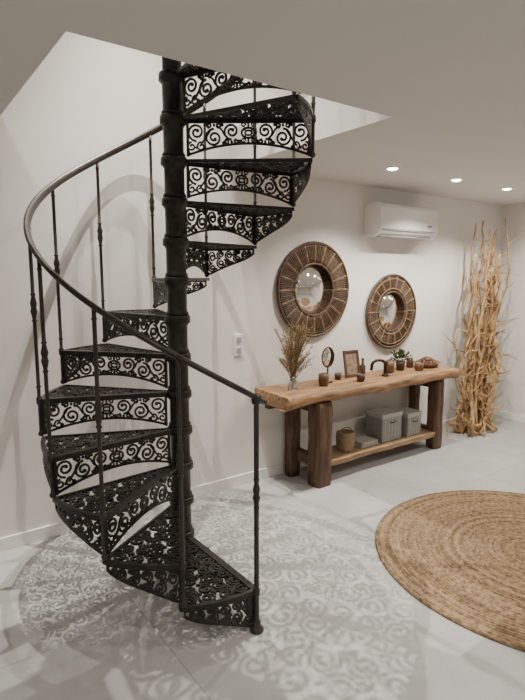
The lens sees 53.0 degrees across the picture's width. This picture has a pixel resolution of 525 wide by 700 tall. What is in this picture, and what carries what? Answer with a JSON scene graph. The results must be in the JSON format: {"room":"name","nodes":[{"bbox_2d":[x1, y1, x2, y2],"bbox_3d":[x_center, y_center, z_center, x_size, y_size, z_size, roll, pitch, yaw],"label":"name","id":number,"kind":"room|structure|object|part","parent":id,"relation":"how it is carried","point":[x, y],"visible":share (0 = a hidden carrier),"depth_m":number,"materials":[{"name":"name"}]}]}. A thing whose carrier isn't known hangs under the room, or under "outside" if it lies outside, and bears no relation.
{"room":"stair hall","nodes":[
{"label":"stair hall","id":0,"kind":"room"},
{"bbox_2d":[0,32,502,537],"bbox_3d":[-0.292,-1.469,3.934,7.750,5.200,0.100,-6,10,-36],"label":"wall","id":1,"kind":"structure","parent":0,"point":[88,97],"depth_m":3.65,"materials":[{"name":"paint"}]},
{"bbox_2d":[0,418,461,551],"bbox_3d":[-0.258,1.069,4.249,7.550,0.085,0.014,-6,10,-36],"label":"baseboard","id":2,"kind":"structure","parent":1,"relation":"attached to","point":[42,533],"depth_m":3.91,"materials":[{"name":"white"}]},
{"bbox_2d":[234,334,242,355],"bbox_3d":[-0.188,-0.038,4.143,0.080,0.166,0.014,-6,10,-36],"label":"wall switch","id":3,"kind":"object","parent":1,"relation":"attached to","point":[238,339],"visible":1,"depth_m":4.14,"materials":[{"name":"white plastic"}]},
{"bbox_2d":[276,241,348,336],"bbox_3d":[0.445,-0.517,4.523,0.820,0.820,0.032,-6,10,-36],"label":"mirror","id":4,"kind":"object","parent":1,"relation":"attached to","point":[312,287],"visible":0.98,"depth_m":4.51,"materials":[{"name":"brown mirror"}]},
{"bbox_2d":[295,265,331,314],"bbox_3d":[0.442,-0.518,4.528,0.444,0.444,0.008,-6,10,-36],"label":"mirror glass","id":5,"kind":"object","parent":4,"relation":"attached to","point":[313,283],"depth_m":4.52,"materials":[{"name":"white"}]},
{"bbox_2d":[366,274,415,348],"bbox_3d":[1.263,-0.377,5.143,0.728,0.728,0.032,-6,10,-36],"label":"mirror","id":6,"kind":"object","parent":1,"relation":"attached to","point":[390,308],"visible":1,"depth_m":5.13,"materials":[{"name":"brown mirror"}]},
{"bbox_2d":[379,293,403,329],"bbox_3d":[1.260,-0.377,5.148,0.384,0.384,0.008,-6,10,-36],"label":"mirror glass","id":7,"kind":"object","parent":6,"relation":"attached to","point":[391,305],"depth_m":5.14,"materials":[{"name":"white"}]},
{"bbox_2d":[364,202,437,239],"bbox_3d":[1.317,-1.204,4.957,0.820,0.297,0.212,-6,10,-36],"label":"air conditioner","id":8,"kind":"object","parent":1,"relation":"attached to","point":[381,220],"visible":1,"depth_m":4.80,"materials":[{"name":"white plastic"}]},
{"bbox_2d":[0,416,524,699],"bbox_3d":[1.630,1.527,1.688,7.750,0.100,6.640,-6,10,-36],"label":"floor","id":9,"kind":"structure","parent":0,"point":[336,623],"depth_m":2.65,"materials":[{"name":"tile"}]},
{"bbox_2d":[23,57,315,634],"bbox_3d":[-0.467,-0.657,2.843,1.505,3.900,1.519,-6,10,-36],"label":"spiral staircase","id":10,"kind":"structure","parent":9,"relation":"on","point":[188,555],"depth_m":2.77,"materials":[{"name":"metal"}]},
{"bbox_3d":[-0.469,-1.204,2.769,1.509,2.779,1.510,-6,10,-36],"label":"handrail","id":11,"kind":"part","parent":10,"relation":"part of","materials":[{"name":"metal"}]},
{"bbox_2d":[255,364,460,488],"bbox_3d":[0.919,0.639,4.737,2.156,0.800,0.484,-6,10,-36],"label":"console table","id":12,"kind":"object","parent":9,"relation":"on","point":[320,455],"visible":0.93,"depth_m":4.43,"materials":[{"name":"brown wood"}]},
{"bbox_2d":[274,321,318,390],"bbox_3d":[0.257,0.042,4.157,0.380,0.560,0.314,-6,10,-36],"label":"vase","id":13,"kind":"object","parent":12,"relation":"on","point":[292,356],"visible":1,"depth_m":4.13,"materials":[{"name":"clear glass"}]},
{"bbox_2d":[318,373,328,385],"bbox_3d":[0.507,0.244,4.365,0.088,0.100,0.088,-6,10,-36],"label":"wooden cup","id":14,"kind":"object","parent":12,"relation":"on","point":[323,378],"visible":1,"depth_m":4.33,"materials":[{"name":"brown wood"}]},
{"bbox_2d":[321,347,333,382],"bbox_3d":[0.557,0.123,4.484,0.122,0.306,0.090,0,8,-1],"label":"vanity mirror","id":15,"kind":"object","parent":12,"relation":"on","point":[327,357],"visible":0.88,"depth_m":4.47,"materials":[{"name":"brown metal"}]},
{"bbox_2d":[323,348,333,366],"bbox_3d":[0.557,0.062,4.475,0.132,0.165,0.006,-6,10,-36],"label":"mirror glass","id":16,"kind":"object","parent":15,"relation":"attached to","point":[328,353],"depth_m":4.47,"materials":[{"name":"white"}]},
{"bbox_2d":[335,373,340,378],"bbox_3d":[0.665,0.230,4.641,0.060,0.050,0.060,-6,10,-36],"label":"candle jar","id":17,"kind":"object","parent":12,"relation":"on","point":[337,375],"visible":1,"depth_m":4.62,"materials":[{"name":"brown ceramic"}]},
{"bbox_2d":[336,427,354,451],"bbox_3d":[0.726,0.773,4.600,0.168,0.210,0.168,-6,10,-36],"label":"wicker basket","id":18,"kind":"object","parent":12,"relation":"on","point":[345,438],"visible":1,"depth_m":4.54,"materials":[{"name":"brown wicker"}]},
{"bbox_2d":[342,350,360,377],"bbox_3d":[0.805,0.122,4.747,0.170,0.237,0.065,-4,9,-28],"label":"picture frame","id":19,"kind":"object","parent":12,"relation":"on","point":[351,361],"visible":0.83,"depth_m":4.74,"materials":[{"name":"brown wood"}]},
{"bbox_2d":[345,352,357,374],"bbox_3d":[0.804,0.122,4.749,0.126,0.196,0.006,-4,-3,-28],"label":"print","id":20,"kind":"object","parent":19,"relation":"attached to","point":[351,358],"depth_m":4.74,"materials":[{"name":"paper"}]},
{"bbox_2d":[357,373,364,381],"bbox_3d":[0.852,0.238,4.554,0.072,0.060,0.072,-6,10,-36],"label":"candle jar","id":21,"kind":"object","parent":12,"relation":"on","point":[360,376],"visible":1,"depth_m":4.53,"materials":[{"name":"brown ceramic"}]},
{"bbox_2d":[360,358,365,373],"bbox_3d":[0.916,0.152,4.814,0.056,0.157,0.055,-6,10,-36],"label":"bottle","id":22,"kind":"object","parent":12,"relation":"on","point":[362,366],"visible":0.8,"depth_m":4.80,"materials":[{"name":"ceramic"}]},
{"bbox_2d":[354,435,377,448],"bbox_3d":[0.920,0.832,4.768,0.220,0.047,0.146,-6,10,-36],"label":"magazine stack","id":23,"kind":"object","parent":12,"relation":"on","point":[365,441],"visible":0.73,"depth_m":4.73,"materials":[{"name":"grey paper"}]},
{"bbox_2d":[370,358,391,375],"bbox_3d":[1.075,0.156,4.776,0.218,0.159,0.070,-2,8,-16],"label":"tap","id":24,"kind":"object","parent":12,"relation":"on","point":[385,362],"visible":1,"depth_m":4.77,"materials":[{"name":"brown metal"}]},
{"bbox_2d":[331,428,434,465],"bbox_3d":[1.027,0.868,4.848,1.480,0.045,0.309,-6,10,-36],"label":"shelf","id":25,"kind":"object","parent":12,"relation":"attached to","point":[338,457],"depth_m":4.71,"materials":[{"name":"brown wood"}]},
{"bbox_2d":[366,407,402,442],"bbox_3d":[1.141,0.700,4.923,0.278,0.264,0.222,-6,10,-36],"label":"storage box","id":26,"kind":"object","parent":12,"relation":"on","point":[383,424],"visible":0.98,"depth_m":4.85,"materials":[{"name":"grey fabric"}]},
{"bbox_2d":[387,360,394,372],"bbox_3d":[1.194,0.157,4.944,0.092,0.110,0.092,-6,10,-36],"label":"wooden cup","id":27,"kind":"object","parent":12,"relation":"on","point":[391,364],"visible":0.7,"depth_m":4.91,"materials":[{"name":"brown wood"}]},
{"bbox_2d":[391,349,412,370],"bbox_3d":[1.331,0.084,5.081,0.216,0.216,0.217,-6,10,-36],"label":"potted plant","id":28,"kind":"object","parent":12,"relation":"on","point":[400,364],"visible":1,"depth_m":5.05,"materials":[{"name":"green plant"}]},
{"bbox_3d":[1.330,0.150,5.080,0.100,0.085,0.100,-6,10,-36],"label":"pot","id":29,"kind":"part","parent":28,"relation":"part of","materials":[{"name":"brown ceramic"}]},
{"bbox_2d":[397,407,421,436],"bbox_3d":[1.397,0.696,5.099,0.208,0.224,0.222,-6,10,-36],"label":"storage box","id":30,"kind":"object","parent":12,"relation":"on","point":[411,418],"visible":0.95,"depth_m":5.01,"materials":[{"name":"grey fabric"}]},
{"bbox_2d":[406,358,413,367],"bbox_3d":[1.458,0.129,5.209,0.070,0.090,0.070,-6,10,-36],"label":"candle jar","id":31,"kind":"object","parent":12,"relation":"on","point":[409,364],"visible":0.84,"depth_m":5.18,"materials":[{"name":"brown ceramic"}]},
{"bbox_2d":[415,362,423,370],"bbox_3d":[1.504,0.160,5.047,0.084,0.075,0.084,-6,10,-36],"label":"wooden cup","id":32,"kind":"object","parent":12,"relation":"on","point":[419,366],"visible":1,"depth_m":5.01,"materials":[{"name":"brown wood"}]},
{"bbox_2d":[413,356,439,367],"bbox_3d":[1.635,0.115,5.236,0.300,0.111,0.240,-6,10,-36],"label":"bowl","id":33,"kind":"object","parent":12,"relation":"on","point":[429,362],"visible":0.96,"depth_m":5.18,"materials":[{"name":"brown wood"}]},
{"bbox_2d":[375,490,524,651],"bbox_3d":[1.669,1.250,3.219,1.919,0.018,1.919,-2,8,-16],"label":"round jute rug","id":34,"kind":"object","parent":9,"relation":"on","point":[460,554],"visible":1,"depth_m":3.19,"materials":[{"name":"beige wicker"}]},
{"bbox_2d":[444,218,523,436],"bbox_3d":[2.406,-0.246,5.647,1.055,2.325,0.463,-5,9,-29],"label":"branches","id":35,"kind":"object","parent":9,"relation":"on","point":[476,416],"visible":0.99,"depth_m":5.68,"materials":[{"name":"beige plant"}]},
{"bbox_2d":[0,0,524,204],"bbox_3d":[1.630,-1.131,1.310,7.550,0.270,6.440,-6,10,-36],"label":"ceiling","id":36,"kind":"structure","parent":0,"point":[432,90],"depth_m":2.02,"materials":[{"name":"paint"}]},
{"bbox_2d":[385,167,399,170],"bbox_3d":[0.983,-1.365,3.973,0.112,0.016,0.112,-6,10,-36],"label":"ceiling spotlight","id":37,"kind":"object","parent":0,"point":[388,168],"depth_m":3.95,"materials":[{"name":"white"}]},
{"bbox_2d":[450,178,462,181],"bbox_3d":[1.638,-1.432,4.444,0.112,0.016,0.112,-6,10,-36],"label":"ceiling spotlight","id":38,"kind":"object","parent":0,"point":[456,179],"depth_m":4.42,"materials":[{"name":"white"}]},
{"bbox_2d":[492,203,524,415],"bbox_3d":[4.725,-1.413,3.541,0.100,5.200,6.440,-6,10,-36],"label":"wall","id":39,"kind":"structure","parent":0,"point":[512,385],"depth_m":6.11,"materials":[{"name":"paint"}]},
{"bbox_2d":[492,409,524,422],"bbox_3d":[4.683,1.125,3.862,0.014,0.085,6.426,-6,10,-36],"label":"baseboard","id":40,"kind":"structure","parent":39,"relation":"attached to","point":[502,414],"depth_m":6.24,"materials":[{"name":"white"}]}
]}

